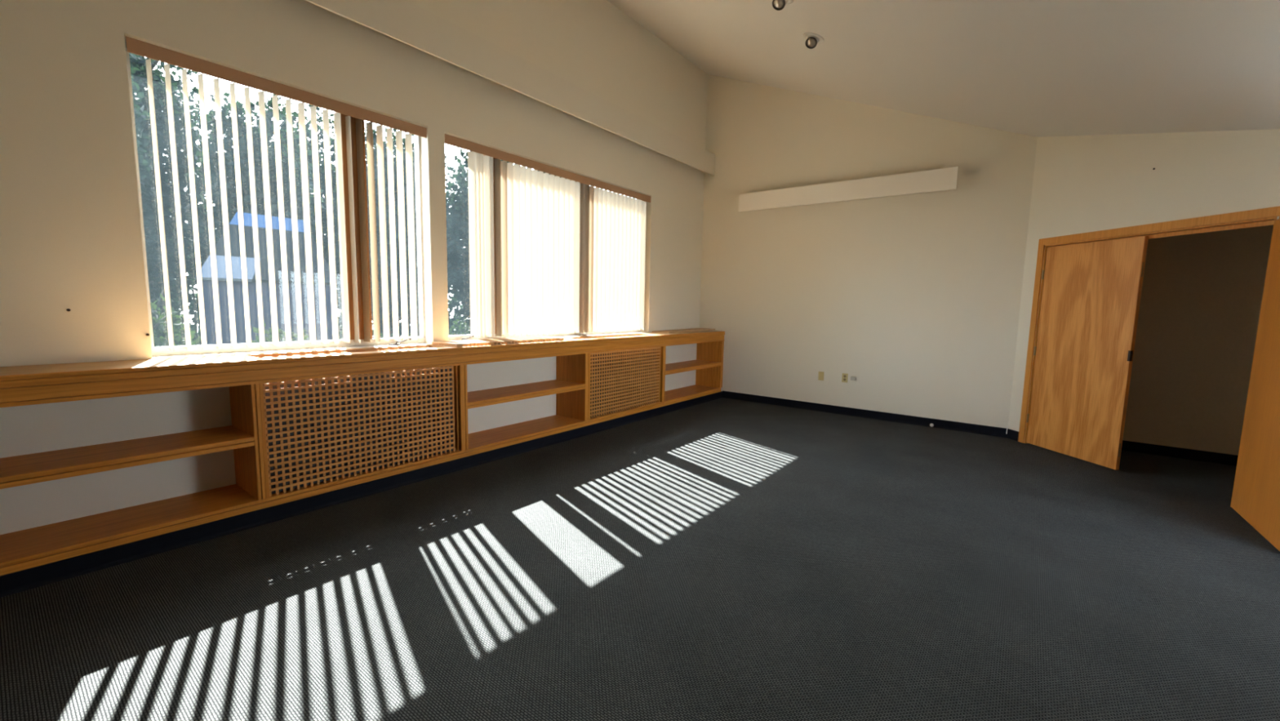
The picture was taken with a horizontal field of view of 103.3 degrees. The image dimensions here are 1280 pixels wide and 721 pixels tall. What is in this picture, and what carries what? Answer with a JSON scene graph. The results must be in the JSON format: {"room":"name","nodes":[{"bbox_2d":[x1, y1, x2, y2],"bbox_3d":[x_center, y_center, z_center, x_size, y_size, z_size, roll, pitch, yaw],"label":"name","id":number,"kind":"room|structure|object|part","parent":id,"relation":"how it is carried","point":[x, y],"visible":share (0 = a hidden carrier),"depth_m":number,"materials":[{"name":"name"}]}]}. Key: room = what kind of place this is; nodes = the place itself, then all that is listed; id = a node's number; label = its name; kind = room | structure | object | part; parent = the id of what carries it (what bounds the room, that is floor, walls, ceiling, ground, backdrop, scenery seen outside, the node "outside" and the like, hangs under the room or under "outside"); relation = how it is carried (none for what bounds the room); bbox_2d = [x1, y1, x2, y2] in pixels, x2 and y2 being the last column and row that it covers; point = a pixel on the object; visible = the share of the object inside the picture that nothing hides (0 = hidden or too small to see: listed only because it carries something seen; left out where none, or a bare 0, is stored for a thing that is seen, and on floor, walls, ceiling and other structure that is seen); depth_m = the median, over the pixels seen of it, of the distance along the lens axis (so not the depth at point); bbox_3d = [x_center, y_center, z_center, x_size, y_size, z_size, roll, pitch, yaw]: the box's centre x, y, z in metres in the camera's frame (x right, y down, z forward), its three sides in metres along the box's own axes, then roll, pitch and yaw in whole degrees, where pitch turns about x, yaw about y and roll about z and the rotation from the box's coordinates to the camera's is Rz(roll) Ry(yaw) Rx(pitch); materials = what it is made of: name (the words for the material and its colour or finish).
{"room":"empty office room","nodes":[
{"label":"empty office room","id":0,"kind":"room"},
{"bbox_2d":[0,0,707,534],"bbox_3d":[-1.985,-1.550,3.975,0.200,5.150,10.900,6,8,37],"label":"wall","id":1,"kind":"structure","parent":0,"point":[71,237],"depth_m":3.08,"materials":[{"name":"paint"}]},
{"bbox_2d":[125,51,429,358],"bbox_3d":[-2.345,-0.931,3.579,0.189,1.830,1.741,6,8,37],"label":"window","id":2,"kind":"structure","parent":1,"relation":"in","point":[163,352],"depth_m":3.81,"materials":[{"name":"beige"}]},
{"bbox_2d":[124,35,426,351],"bbox_3d":[-2.315,-0.969,3.552,0.110,1.719,1.730,6,8,37],"label":"vertical blind","id":3,"kind":"object","parent":2,"relation":"attached to","point":[133,46],"visible":1,"depth_m":3.52,"materials":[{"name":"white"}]},
{"bbox_3d":[-2.363,-0.053,3.675,0.189,0.064,1.740,6,8,37],"label":"sill","id":4,"kind":"part","parent":2,"relation":"part of","materials":[{"name":"beige paint"}]},
{"bbox_3d":[-1.961,-0.155,4.144,0.034,0.053,0.168,6,8,40],"label":"crank handle","id":5,"kind":"part","parent":2,"relation":"part of","materials":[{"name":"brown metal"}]},
{"bbox_2d":[0,391,722,597],"bbox_3d":[-1.778,0.877,3.714,0.054,0.092,9.876,6,8,37],"label":"baseboard","id":6,"kind":"structure","parent":1,"relation":"attached to","point":[19,581],"depth_m":3.08,"materials":[{"name":"black rubber"}]},
{"bbox_2d":[0,383,266,575],"bbox_3d":[-3.679,0.651,1.523,0.429,0.759,4.133,6,8,37],"label":"bookcase","id":7,"kind":"object","parent":6,"relation":"on","point":[23,549],"visible":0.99,"depth_m":2.71,"materials":[{"name":"brown wood"}]},
{"bbox_3d":[-3.698,0.595,1.508,0.407,0.019,4.092,6,8,37],"label":"shelf","id":8,"kind":"part","parent":7,"relation":"part of","materials":[{"name":"brown wood"}]},
{"bbox_3d":[-3.706,0.980,1.550,0.407,0.018,4.094,6,8,37],"label":"shelf","id":9,"kind":"part","parent":7,"relation":"part of","materials":[{"name":"brown wood"}]},
{"bbox_3d":[-3.530,1.017,1.430,0.020,0.058,4.114,6,8,37],"label":"rail","id":10,"kind":"part","parent":7,"relation":"part of","materials":[{"name":"brown wood"}]},
{"bbox_3d":[-2.448,0.478,3.136,0.409,0.718,0.018,6,8,37],"label":"panel","id":11,"kind":"part","parent":7,"relation":"part of","materials":[{"name":"brown wood"}]},
{"bbox_2d":[0,330,724,407],"bbox_3d":[-1.919,-0.011,3.739,0.442,0.141,9.875,6,8,37],"label":"countertop","id":12,"kind":"structure","parent":7,"relation":"on","point":[28,384],"depth_m":3.02,"materials":[{"name":"brown wood"}]},
{"bbox_2d":[431,335,564,346],"bbox_3d":[-1.239,-0.178,4.610,0.335,0.026,1.220,6,8,35],"label":"grille cover","id":13,"kind":"object","parent":12,"relation":"on","point":[465,343],"visible":1,"depth_m":4.44,"materials":[{"name":"brown wood"}]},
{"bbox_3d":[-1.574,-0.132,4.136,0.335,0.026,0.055,6,8,35],"label":"rail","id":14,"kind":"part","parent":13,"relation":"part of","materials":[{"name":"brown wood"}]},
{"bbox_3d":[-0.904,-0.223,5.085,0.335,0.026,0.055,6,8,35],"label":"rail","id":15,"kind":"part","parent":13,"relation":"part of","materials":[{"name":"brown wood"}]},
{"bbox_2d":[651,328,715,333],"bbox_3d":[0.634,-0.421,7.119,0.285,0.021,1.178,6,9,38],"label":"wooden board","id":16,"kind":"object","parent":12,"relation":"on","point":[688,330],"visible":1,"depth_m":6.98,"materials":[{"name":"brown wood"}]},
{"bbox_2d":[258,365,466,508],"bbox_3d":[-1.863,0.462,3.579,0.059,0.758,1.392,6,8,37],"label":"radiator grille","id":17,"kind":"object","parent":6,"relation":"on","point":[277,498],"visible":1,"depth_m":3.45,"materials":[{"name":"brown wood"}]},
{"bbox_3d":[-1.855,0.811,3.605,0.020,0.058,1.392,6,8,37],"label":"rail","id":18,"kind":"part","parent":17,"relation":"part of","materials":[{"name":"brown wood"}]},
{"bbox_2d":[453,353,590,456],"bbox_3d":[-1.153,0.340,4.803,0.429,0.759,1.508,6,8,37],"label":"bookcase","id":19,"kind":"object","parent":6,"relation":"on","point":[571,386],"visible":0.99,"depth_m":4.86,"materials":[{"name":"brown wood"}]},
{"bbox_3d":[-1.588,0.372,4.252,0.409,0.718,0.018,6,8,37],"label":"panel","id":20,"kind":"part","parent":19,"relation":"part of","materials":[{"name":"brown wood"}]},
{"bbox_3d":[-1.162,0.283,4.802,0.407,0.019,1.380,6,8,37],"label":"shelf","id":21,"kind":"part","parent":19,"relation":"part of","materials":[{"name":"brown wood"}]},
{"bbox_3d":[-1.170,0.668,4.844,0.407,0.018,1.382,6,8,37],"label":"shelf","id":22,"kind":"part","parent":19,"relation":"part of","materials":[{"name":"brown wood"}]},
{"bbox_3d":[-1.000,0.705,4.716,0.020,0.058,1.420,6,8,37],"label":"rail","id":23,"kind":"part","parent":19,"relation":"part of","materials":[{"name":"brown wood"}]},
{"bbox_3d":[-0.737,0.268,5.358,0.409,0.718,0.018,6,8,37],"label":"panel","id":24,"kind":"part","parent":19,"relation":"part of","materials":[{"name":"brown wood"}]},
{"bbox_2d":[585,346,663,426],"bbox_3d":[-0.147,0.250,5.808,0.059,0.758,1.409,6,8,37],"label":"radiator grille","id":25,"kind":"object","parent":6,"relation":"on","point":[597,419],"visible":1,"depth_m":5.74,"materials":[{"name":"brown wood"}]},
{"bbox_3d":[-0.139,0.600,5.835,0.020,0.058,1.409,6,8,37],"label":"rail","id":26,"kind":"part","parent":25,"relation":"part of","materials":[{"name":"brown wood"}]},
{"bbox_2d":[655,340,724,405],"bbox_3d":[0.592,0.126,7.070,0.429,0.759,1.574,6,8,37],"label":"bookcase","id":27,"kind":"object","parent":6,"relation":"on","point":[708,363],"visible":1,"depth_m":7.42,"materials":[{"name":"brown wood"}]},
{"bbox_3d":[0.133,0.161,6.488,0.409,0.718,0.018,6,8,37],"label":"panel","id":28,"kind":"part","parent":27,"relation":"part of","materials":[{"name":"brown wood"}]},
{"bbox_3d":[0.574,0.453,7.109,0.407,0.018,1.455,6,8,37],"label":"shelf","id":29,"kind":"part","parent":27,"relation":"part of","materials":[{"name":"brown wood"}]},
{"bbox_3d":[0.581,0.068,7.067,0.407,0.019,1.453,6,8,37],"label":"shelf","id":30,"kind":"part","parent":27,"relation":"part of","materials":[{"name":"brown wood"}]},
{"bbox_3d":[0.748,0.490,6.986,0.020,0.058,1.504,6,8,37],"label":"rail","id":31,"kind":"part","parent":27,"relation":"part of","materials":[{"name":"brown wood"}]},
{"bbox_3d":[1.029,0.050,7.652,0.409,0.718,0.018,6,8,37],"label":"panel","id":32,"kind":"part","parent":27,"relation":"part of","materials":[{"name":"brown wood"}]},
{"bbox_2d":[305,0,715,176],"bbox_3d":[-1.982,-2.485,3.543,0.165,0.298,9.890,6,8,37],"label":"light","id":33,"kind":"object","parent":1,"relation":"attached to","point":[404,21],"visible":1,"depth_m":4.44,"materials":[{"name":"beige"}]},
{"bbox_2d":[448,155,645,340],"bbox_3d":[-0.835,-1.117,5.540,0.189,1.830,2.925,6,8,37],"label":"window","id":34,"kind":"structure","parent":1,"relation":"in","point":[455,337],"depth_m":5.17,"materials":[{"name":"beige"}]},
{"bbox_2d":[444,133,650,337],"bbox_3d":[-0.806,-1.155,5.513,0.110,1.719,2.914,6,8,37],"label":"vertical blind","id":35,"kind":"object","parent":34,"relation":"attached to","point":[570,255],"visible":1,"depth_m":5.32,"materials":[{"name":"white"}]},
{"bbox_3d":[-0.853,-0.239,5.637,0.189,0.064,2.924,6,8,37],"label":"sill","id":36,"kind":"part","parent":34,"relation":"part of","materials":[{"name":"beige paint"}]},
{"bbox_2d":[0,397,1279,720],"bbox_3d":[0.274,1.175,2.495,5.620,0.150,10.500,6,8,37],"label":"floor","id":37,"kind":"structure","parent":0,"point":[722,558],"depth_m":2.39,"materials":[{"name":"carpet"}]},
{"bbox_2d":[264,365,453,493],"bbox_3d":[-2.030,0.488,3.709,0.326,0.857,1.260,6,8,37],"label":"radiator","id":38,"kind":"object","parent":37,"relation":"on","point":[289,385],"visible":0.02,"depth_m":3.48,"materials":[{"name":"brown wood"}]},
{"bbox_2d":[590,346,657,417],"bbox_3d":[-0.305,0.275,5.949,0.326,0.857,1.250,6,8,37],"label":"radiator","id":39,"kind":"object","parent":37,"relation":"on","point":[653,347],"visible":0.02,"depth_m":5.77,"materials":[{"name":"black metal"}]},
{"bbox_2d":[699,74,1037,428],"bbox_3d":[2.569,-1.612,6.509,3.961,4.901,0.200,6,8,37],"label":"wall","id":40,"kind":"structure","parent":0,"point":[916,298],"depth_m":6.27,"materials":[{"name":"paint"}]},
{"bbox_2d":[817,371,824,380],"bbox_3d":[2.389,0.204,6.687,0.072,0.116,0.008,6,8,37],"label":"wall outlet","id":41,"kind":"object","parent":40,"relation":"attached to","point":[820,377],"visible":1,"depth_m":6.68,"materials":[{"name":"brown plastic"}]},
{"bbox_2d":[841,373,848,382],"bbox_3d":[2.628,0.223,6.504,0.072,0.116,0.010,6,8,37],"label":"wall outlet","id":42,"kind":"object","parent":40,"relation":"attached to","point":[845,376],"visible":1,"depth_m":6.50,"materials":[{"name":"brown plastic"}]},
{"bbox_2d":[738,166,958,211],"bbox_3d":[2.445,-2.070,6.290,2.565,0.232,0.226,6,8,37],"label":"wall light","id":43,"kind":"object","parent":40,"relation":"attached to","point":[944,179],"visible":1,"depth_m":6.06,"materials":[{"name":"white metal"}]},
{"bbox_2d":[850,376,856,380],"bbox_3d":[2.707,0.226,6.426,0.063,0.050,0.038,6,8,37],"label":"phone jack","id":44,"kind":"object","parent":40,"relation":"attached to","point":[852,378],"visible":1,"depth_m":6.41,"materials":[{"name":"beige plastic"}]},
{"bbox_2d":[722,391,1006,437],"bbox_3d":[2.613,0.647,6.554,3.472,0.102,0.014,6,8,37],"label":"baseboard","id":45,"kind":"structure","parent":40,"relation":"attached to","point":[905,419],"depth_m":6.31,"materials":[{"name":"black rubber"}]},
{"bbox_2d":[607,0,1279,137],"bbox_3d":[0.460,-2.556,2.188,6.170,2.662,11.200,6,8,37],"label":"ceiling","id":46,"kind":"structure","parent":0,"point":[1033,68],"depth_m":3.82,"materials":[{"name":"paint"}]},
{"bbox_2d":[772,0,793,10],"bbox_3d":[1.124,-2.867,4.033,0.188,0.140,0.202,6,8,37],"label":"ceiling light","id":47,"kind":"object","parent":46,"relation":"attached to","point":[778,5],"visible":1,"depth_m":4.02,"materials":[{"name":"paint"}]},
{"bbox_3d":[1.101,-2.833,4.016,0.086,0.054,0.076,6,8,37],"label":"bulb","id":48,"kind":"part","parent":47,"relation":"part of","materials":[{"name":"clear glass"}]},
{"bbox_2d":[802,32,824,48],"bbox_3d":[1.579,-2.921,4.620,0.188,0.140,0.202,6,8,37],"label":"ceiling light","id":49,"kind":"object","parent":46,"relation":"attached to","point":[812,39],"visible":0.9,"depth_m":4.59,"materials":[{"name":"paint"}]},
{"bbox_3d":[1.556,-2.887,4.603,0.086,0.054,0.076,6,8,37],"label":"bulb","id":50,"kind":"part","parent":49,"relation":"part of","materials":[{"name":"clear glass"}]},
{"bbox_2d":[1006,128,1279,443],"bbox_3d":[4.240,-0.550,4.116,0.118,3.280,2.517,0,6,-8],"label":"wall","id":51,"kind":"structure","parent":0,"point":[1082,184],"depth_m":4.28,"materials":[{"name":"paint"}]},
{"bbox_2d":[1026,235,1148,470],"bbox_3d":[4.114,-0.088,4.746,0.047,1.996,0.899,0,6,-8],"label":"door","id":52,"kind":"structure","parent":51,"relation":"in","point":[1091,294],"depth_m":4.66,"materials":[{"name":"brown wood"}]},
{"bbox_2d":[1017,205,1279,506],"bbox_3d":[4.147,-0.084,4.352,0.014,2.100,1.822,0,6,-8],"label":"trim","id":53,"kind":"structure","parent":51,"relation":"attached to","point":[1273,211],"depth_m":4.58,"materials":[{"name":"brown wood"}]},
{"bbox_2d":[1231,218,1279,551],"bbox_3d":[3.993,0.086,3.158,0.033,1.993,0.870,6,8,36],"label":"door","id":54,"kind":"structure","parent":51,"relation":"in","point":[1255,497],"depth_m":3.30,"materials":[{"name":"brown wood"}]},
{"bbox_2d":[1122,225,1273,455],"bbox_3d":[5.016,-0.753,4.912,3.089,3.540,0.122,6,8,37],"label":"wall","id":55,"kind":"structure","parent":0,"point":[1202,294],"depth_m":4.74,"materials":[{"name":"paint"}]},
{"bbox_2d":[1121,440,1238,466],"bbox_3d":[5.172,0.886,4.862,2.090,0.100,0.012,6,8,37],"label":"baseboard","id":56,"kind":"structure","parent":55,"relation":"attached to","point":[1153,449],"depth_m":4.85,"materials":[{"name":"black rubber"}]},
{"label":"outside","id":57,"kind":"structure","parent":0,"visible":0},
{"bbox_2d":[196,324,470,339],"bbox_3d":[-11.561,-0.826,24.641,39.799,0.300,65.000,6,8,37],"label":"ground","id":58,"kind":"structure","parent":57,"point":[410,324],"depth_m":33.07,"materials":[{"name":"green plant"}]},
{"bbox_2d":[128,52,168,280],"bbox_3d":[-10.951,-3.435,9.820,2.718,8.165,2.818,6,8,37],"label":"leafy tree","id":59,"kind":"object","parent":58,"relation":"on","point":[148,194],"visible":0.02,"depth_m":10.45,"materials":[{"name":"green plant"}]},
{"bbox_2d":[128,53,213,337],"bbox_3d":[-12.720,-4.181,13.107,3.160,8.856,3.176,6,8,37],"label":"leafy tree","id":60,"kind":"object","parent":58,"relation":"on","point":[156,285],"visible":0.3,"depth_m":12.73,"materials":[{"name":"green plant"}]},
{"bbox_2d":[150,293,201,346],"bbox_3d":[-5.245,0.267,5.479,0.997,1.986,1.034,6,8,37],"label":"leafy shrub","id":61,"kind":"object","parent":58,"relation":"on","point":[160,331],"visible":0.09,"depth_m":5.37,"materials":[{"name":"green plant"}]},
{"bbox_2d":[171,91,325,284],"bbox_3d":[-9.205,-2.942,12.228,2.815,6.727,2.911,6,8,37],"label":"leafy tree","id":62,"kind":"object","parent":58,"relation":"on","point":[227,127],"visible":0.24,"depth_m":11.45,"materials":[{"name":"green plant"}]},
{"bbox_2d":[195,211,338,344],"bbox_3d":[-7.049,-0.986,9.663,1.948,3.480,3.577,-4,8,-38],"label":"car","id":63,"kind":"object","parent":58,"relation":"on","point":[206,276],"visible":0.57,"depth_m":8.58,"materials":[{"name":"blue"}]},
{"bbox_2d":[251,322,310,342],"bbox_3d":[-4.621,0.323,6.642,0.966,1.646,1.019,6,8,37],"label":"leafy shrub","id":64,"kind":"object","parent":58,"relation":"on","point":[282,334],"visible":0.02,"depth_m":6.45,"materials":[{"name":"green plant"}]},
{"bbox_2d":[255,102,341,300],"bbox_3d":[-10.610,-3.937,15.848,3.386,7.857,3.384,6,8,37],"label":"leafy tree","id":65,"kind":"object","parent":58,"relation":"on","point":[320,135],"visible":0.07,"depth_m":15.33,"materials":[{"name":"green plant"}]},
{"bbox_2d":[170,222,470,345],"bbox_3d":[-7.722,-3.172,25.884,1.921,5.574,34.745,6,8,37],"label":"hedge","id":66,"kind":"object","parent":58,"relation":"on","point":[193,307],"visible":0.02,"depth_m":20.00,"materials":[{"name":"green plant"}]},
{"bbox_2d":[324,125,418,337],"bbox_3d":[-7.278,-3.278,14.708,2.895,6.929,2.959,6,8,37],"label":"leafy tree","id":67,"kind":"object","parent":58,"relation":"on","point":[385,162],"visible":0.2,"depth_m":13.97,"materials":[{"name":"green plant"}]},
{"bbox_2d":[372,333,410,337],"bbox_3d":[-3.666,0.315,7.557,0.994,1.501,1.024,6,8,37],"label":"leafy shrub","id":68,"kind":"object","parent":58,"relation":"on","point":[392,334],"visible":0.02,"depth_m":7.40,"materials":[{"name":"green plant"}]},
{"bbox_2d":[384,132,459,336],"bbox_3d":[-8.356,-4.280,18.888,3.541,7.962,3.695,6,8,37],"label":"leafy tree","id":69,"kind":"object","parent":58,"relation":"on","point":[449,168],"visible":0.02,"depth_m":18.52,"materials":[{"name":"green plant"}]},
{"bbox_2d":[448,315,471,335],"bbox_3d":[-2.868,0.105,8.568,1.032,1.727,0.999,6,8,37],"label":"leafy shrub","id":70,"kind":"object","parent":58,"relation":"on","point":[467,331],"visible":0.05,"depth_m":8.35,"materials":[{"name":"green plant"}]},
{"bbox_2d":[445,146,515,325],"bbox_3d":[-5.256,-3.686,17.214,3.033,7.272,2.982,3,7,19],"label":"leafy tree","id":71,"kind":"object","parent":58,"relation":"on","point":[458,264],"visible":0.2,"depth_m":16.32,"materials":[{"name":"green plant"}]}
]}

